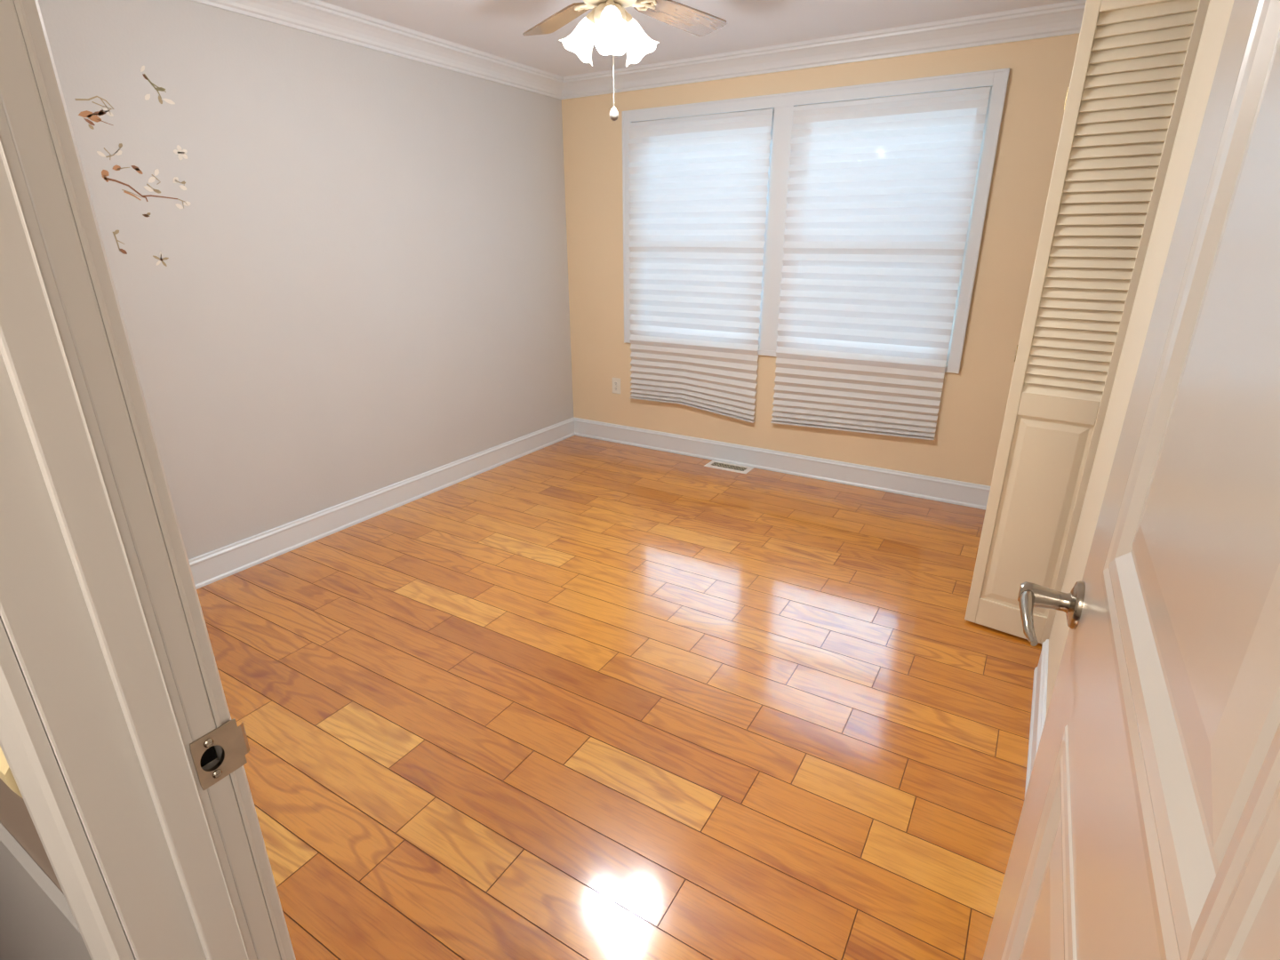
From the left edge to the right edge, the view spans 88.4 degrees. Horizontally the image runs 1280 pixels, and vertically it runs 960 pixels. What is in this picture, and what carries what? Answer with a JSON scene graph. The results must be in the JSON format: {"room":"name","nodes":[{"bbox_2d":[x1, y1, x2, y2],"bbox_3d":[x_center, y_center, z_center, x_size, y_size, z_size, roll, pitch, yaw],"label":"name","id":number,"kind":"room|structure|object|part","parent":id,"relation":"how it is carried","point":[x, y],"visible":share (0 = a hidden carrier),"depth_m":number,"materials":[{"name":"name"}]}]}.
{"room":"empty bedroom","nodes":[
{"label":"empty bedroom","id":0,"kind":"room"},
{"bbox_2d":[0,746,217,893],"bbox_3d":[-1.148,-0.037,0.943,3.305,2.532,0.116,12,24,29],"label":"wall","id":1,"kind":"structure","parent":0,"point":[15,817],"depth_m":0.72,"materials":[{"name":"beige paint"}]},
{"bbox_2d":[0,745,22,798],"bbox_3d":[-1.383,0.065,1.047,2.019,0.080,0.022,12,24,29],"label":"trim","id":2,"kind":"structure","parent":1,"relation":"attached to","point":[6,776],"depth_m":0.55,"materials":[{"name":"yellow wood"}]},
{"bbox_2d":[0,822,91,959],"bbox_3d":[-1.378,0.632,1.263,2.019,0.735,0.010,12,24,29],"label":"trim","id":3,"kind":"structure","parent":1,"relation":"attached to","point":[37,922],"depth_m":0.79,"materials":[{"name":"grey paint"}]},
{"bbox_2d":[0,618,135,959],"bbox_3d":[-0.139,0.309,0.334,0.886,2.184,0.018,12,24,29],"label":"trim","id":4,"kind":"structure","parent":1,"relation":"attached to","point":[25,745],"depth_m":0.55,"materials":[{"name":"white paint"}]},
{"bbox_2d":[0,0,286,959],"bbox_3d":[-0.104,0.308,0.396,0.808,2.146,0.118,12,24,29],"label":"trim","id":5,"kind":"structure","parent":1,"relation":"attached to","point":[96,618],"depth_m":0.52,"materials":[{"name":"white paint"}]},
{"bbox_2d":[189,718,249,790],"bbox_3d":[-0.411,0.262,0.641,0.023,0.055,0.049,12,24,29],"label":"strike plate","id":6,"kind":"object","parent":5,"relation":"attached to","point":[232,739],"visible":1,"depth_m":0.64,"materials":[{"name":"silver metal"}]},
{"bbox_2d":[21,0,295,959],"bbox_3d":[-0.075,0.268,0.445,0.871,2.184,0.018,12,24,29],"label":"trim","id":7,"kind":"structure","parent":1,"relation":"attached to","point":[31,8],"depth_m":0.53,"materials":[{"name":"white paint"}]},
{"bbox_2d":[38,0,573,559],"bbox_3d":[-1.575,-0.939,3.374,0.120,2.532,4.102,12,24,29],"label":"wall","id":8,"kind":"structure","parent":0,"point":[363,289],"depth_m":3.19,"materials":[{"name":"white paint"}]},
{"bbox_2d":[75,96,114,129],"bbox_3d":[-1.979,-1.337,2.396,0.001,0.114,0.121,12,24,29],"label":"wall decal","id":9,"kind":"object","parent":8,"relation":"attached to","point":[104,110],"visible":1,"depth_m":2.39,"materials":[{"name":"brown"}]},
{"bbox_2d":[96,143,122,159],"bbox_3d":[-1.972,-1.224,2.450,0.001,0.062,0.091,12,24,29],"label":"wall decal","id":10,"kind":"object","parent":8,"relation":"attached to","point":[118,152],"visible":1,"depth_m":2.46,"materials":[{"name":"brown plastic"}]},
{"bbox_2d":[112,229,127,254],"bbox_3d":[-1.995,-0.913,2.523,0.001,0.088,0.030,12,24,29],"label":"wall decal","id":11,"kind":"object","parent":8,"relation":"attached to","point":[116,232],"visible":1,"depth_m":2.52,"materials":[{"name":"brown plastic"}]},
{"bbox_2d":[101,165,190,208],"bbox_3d":[-1.922,-1.142,2.568,0.001,0.151,0.291,12,24,29],"label":"wall decal","id":12,"kind":"object","parent":8,"relation":"attached to","point":[104,173],"visible":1,"depth_m":2.57,"materials":[{"name":"brown"}]},
{"bbox_2d":[142,212,150,217],"bbox_3d":[-1.935,-1.040,2.582,0.001,0.018,0.031,12,24,29],"label":"wall decal","id":13,"kind":"object","parent":8,"relation":"attached to","point":[148,213],"visible":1,"depth_m":2.58,"materials":[{"name":"brown plastic"}]},
{"bbox_2d":[140,65,175,103],"bbox_3d":[-1.862,-1.519,2.534,0.001,0.124,0.106,12,24,29],"label":"wall decal","id":14,"kind":"object","parent":8,"relation":"attached to","point":[148,96],"visible":1,"depth_m":2.54,"materials":[{"name":"brown"}]},
{"bbox_2d":[152,251,168,266],"bbox_3d":[-1.928,-0.889,2.650,0.001,0.057,0.056,12,24,29],"label":"wall decal","id":15,"kind":"object","parent":8,"relation":"attached to","point":[160,253],"visible":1,"depth_m":2.65,"materials":[{"name":"brown plastic"}]},
{"bbox_2d":[173,144,187,159],"bbox_3d":[-1.844,-1.313,2.641,0.001,0.056,0.055,12,24,29],"label":"wall decal","id":16,"kind":"object","parent":8,"relation":"attached to","point":[181,153],"visible":1,"depth_m":2.64,"materials":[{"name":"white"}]},
{"bbox_2d":[189,0,563,99],"bbox_3d":[-1.491,-2.052,2.889,0.098,0.108,3.846,12,24,29],"label":"trim","id":17,"kind":"structure","parent":8,"relation":"attached to","point":[317,17],"depth_m":3.27,"materials":[{"name":"white paint"}]},
{"bbox_2d":[188,417,575,589],"bbox_3d":[-1.520,0.141,3.725,0.021,0.140,3.846,12,24,29],"label":"baseboard","id":18,"kind":"structure","parent":8,"relation":"attached to","point":[217,564],"depth_m":3.65,"materials":[{"name":"white paint"}]},
{"bbox_2d":[196,435,1042,959],"bbox_3d":[0.153,0.603,2.762,4.025,0.060,3.966,12,24,29],"label":"floor","id":19,"kind":"structure","parent":0,"point":[574,697],"depth_m":2.17,"materials":[{"name":"brown wood"}]},
{"bbox_2d":[704,460,753,473],"bbox_3d":[0.612,-0.092,4.537,0.316,0.006,0.144,12,24,29],"label":"floor vent","id":20,"kind":"object","parent":19,"relation":"in","point":[739,468],"visible":1,"depth_m":4.52,"materials":[{"name":"white metal"}]},
{"bbox_2d":[712,462,747,471],"bbox_3d":[0.612,-0.092,4.536,0.252,0.003,0.075,12,24,29],"label":"grille","id":21,"kind":"object","parent":20,"relation":"attached to","point":[721,465],"depth_m":4.53,"materials":[{"name":"beige metal"}]},
{"bbox_2d":[319,0,1075,77],"bbox_3d":[0.154,-1.809,1.927,4.175,0.100,4.102,12,24,29],"label":"ceiling","id":22,"kind":"structure","parent":0,"point":[497,28],"depth_m":3.19,"materials":[{"name":"white paint"}]},
{"bbox_2d":[522,0,727,120],"bbox_3d":[-0.071,-1.559,2.247,1.198,0.588,1.200,12,24,29],"label":"ceiling fan","id":23,"kind":"object","parent":22,"relation":"hanging from","point":[612,30],"visible":1,"depth_m":2.29,"materials":[{"name":"beige glass"}]},
{"bbox_3d":[-0.310,-1.767,2.526,0.136,0.006,0.447,-23,29,-24],"label":"blade","id":24,"kind":"part","parent":23,"relation":"part of","materials":[{"name":"brown wood"}]},
{"bbox_3d":[-0.218,-1.536,2.309,0.135,0.142,0.123,-4,21,-11],"label":"lamp shade","id":25,"kind":"part","parent":23,"relation":"part of","materials":[{"name":"white glass"}]},
{"bbox_3d":[-0.092,-1.504,2.158,0.054,0.074,0.060,12,24,29],"label":"bulb","id":26,"kind":"part","parent":23,"relation":"part of","materials":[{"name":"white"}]},
{"bbox_3d":[-0.088,-1.472,2.136,0.123,0.142,0.134,12,24,29],"label":"lamp shade","id":27,"kind":"part","parent":23,"relation":"part of","materials":[{"name":"white glass"}]},
{"bbox_3d":[-0.092,-1.431,2.297,0.004,0.234,0.004,12,24,29],"label":"pull chain","id":28,"kind":"part","parent":23,"relation":"part of","materials":[{"name":"silver metal"}]},
{"bbox_3d":[-0.092,-1.304,2.344,0.031,0.042,0.031,12,24,29],"label":"pull knob","id":29,"kind":"part","parent":23,"relation":"part of","materials":[{"name":"beige"}]},
{"bbox_3d":[0.004,-1.542,2.323,0.123,0.142,0.135,7,21,17],"label":"lamp shade","id":30,"kind":"part","parent":23,"relation":"part of","materials":[{"name":"white glass"}]},
{"bbox_3d":[0.157,-1.755,2.491,0.136,0.006,0.447,3,18,42],"label":"blade","id":31,"kind":"part","parent":23,"relation":"part of","materials":[{"name":"brown wood"}]},
{"bbox_2d":[561,32,1079,486],"bbox_3d":[1.237,-1.156,3.942,4.055,2.532,0.140,12,24,29],"label":"wall","id":32,"kind":"structure","parent":0,"point":[964,445],"depth_m":3.84,"materials":[{"name":"beige paint"}]},
{"bbox_2d":[612,377,620,394],"bbox_3d":[-0.178,-0.706,4.935,0.074,0.120,0.009,12,24,29],"label":"wall outlet","id":33,"kind":"object","parent":32,"relation":"attached to","point":[616,381],"visible":1,"depth_m":4.93,"materials":[{"name":"white plastic"}]},
{"bbox_2d":[636,108,774,348],"bbox_3d":[0.405,-1.607,4.332,0.978,1.388,0.100,12,24,29],"label":"window","id":34,"kind":"structure","parent":32,"relation":"in","point":[771,143],"depth_m":4.05,"materials":[{"name":"white plastic"}]},
{"bbox_2d":[627,108,773,423],"bbox_3d":[0.346,-1.344,4.329,0.973,1.857,0.033,12,24,29],"label":"pleated shade","id":35,"kind":"object","parent":34,"relation":"attached to","point":[698,190],"visible":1,"depth_m":4.28,"materials":[{"name":"fabric"}]},
{"bbox_2d":[573,416,990,509],"bbox_3d":[0.877,-0.135,4.456,3.305,0.140,0.021,12,24,29],"label":"baseboard","id":36,"kind":"structure","parent":32,"relation":"attached to","point":[943,490],"depth_m":4.36,"materials":[{"name":"white paint"}]},
{"bbox_2d":[621,67,1009,373],"bbox_3d":[0.873,-1.512,4.028,2.221,1.480,0.159,12,24,29],"label":"trim","id":37,"kind":"structure","parent":32,"relation":"attached to","point":[783,104],"depth_m":3.76,"materials":[{"name":"white paint"}]},
{"bbox_2d":[561,0,1086,99],"bbox_3d":[0.853,-2.324,3.608,3.305,0.108,0.098,12,24,29],"label":"trim","id":38,"kind":"structure","parent":32,"relation":"attached to","point":[1066,18],"depth_m":3.47,"materials":[{"name":"white paint"}]},
{"bbox_2d":[804,86,991,365],"bbox_3d":[1.357,-1.407,3.790,1.011,1.388,0.100,12,24,29],"label":"window","id":39,"kind":"structure","parent":32,"relation":"in","point":[989,97],"depth_m":3.49,"materials":[{"name":"white plastic"}]},
{"bbox_2d":[770,87,990,439],"bbox_3d":[1.293,-1.153,3.785,0.995,1.839,0.033,12,24,29],"label":"pleated shade","id":40,"kind":"object","parent":39,"relation":"attached to","point":[879,197],"visible":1,"depth_m":3.73,"materials":[{"name":"fabric"}]},
{"bbox_2d":[1045,0,1234,718],"bbox_3d":[1.306,-0.305,1.653,0.100,2.532,3.962,12,24,29],"label":"wall","id":41,"kind":"structure","parent":0,"point":[1219,12],"depth_m":1.73,"materials":[{"name":"beige paint"}]},
{"bbox_2d":[1024,639,1048,796],"bbox_3d":[0.871,0.970,1.484,0.021,0.140,2.246,12,24,29],"label":"baseboard","id":42,"kind":"structure","parent":41,"relation":"attached to","point":[1038,708],"depth_m":2.10,"materials":[{"name":"white paint"}]},
{"bbox_2d":[982,0,1279,959],"bbox_3d":[0.432,0.250,0.585,0.177,2.093,0.768,11,23,28],"label":"door","id":43,"kind":"structure","parent":41,"relation":"in","point":[1148,827],"depth_m":0.49,"materials":[{"name":"beige paint"}]},
{"bbox_3d":[0.513,0.175,0.870,0.022,0.024,0.132,11,23,26],"label":"lever arm","id":44,"kind":"part","parent":43,"relation":"part of","materials":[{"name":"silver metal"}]},
{"bbox_3d":[1.865,-1.602,2.219,0.030,0.022,1.496,12,24,29],"label":"closet track","id":45,"kind":"object","parent":41,"relation":"attached to","visible":0},
{"bbox_2d":[964,0,1209,644],"bbox_3d":[1.474,-0.427,2.261,0.324,2.193,0.062,15,25,36],"label":"bifold closet door","id":46,"kind":"structure","parent":45,"relation":"hanging from","point":[1134,60],"depth_m":2.16,"materials":[{"name":"beige paint"}]},
{"bbox_3d":[1.467,0.142,2.456,0.236,0.760,0.028,15,25,36],"label":"raised panel","id":47,"kind":"part","parent":46,"relation":"part of","materials":[{"name":"beige paint"}]}
]}

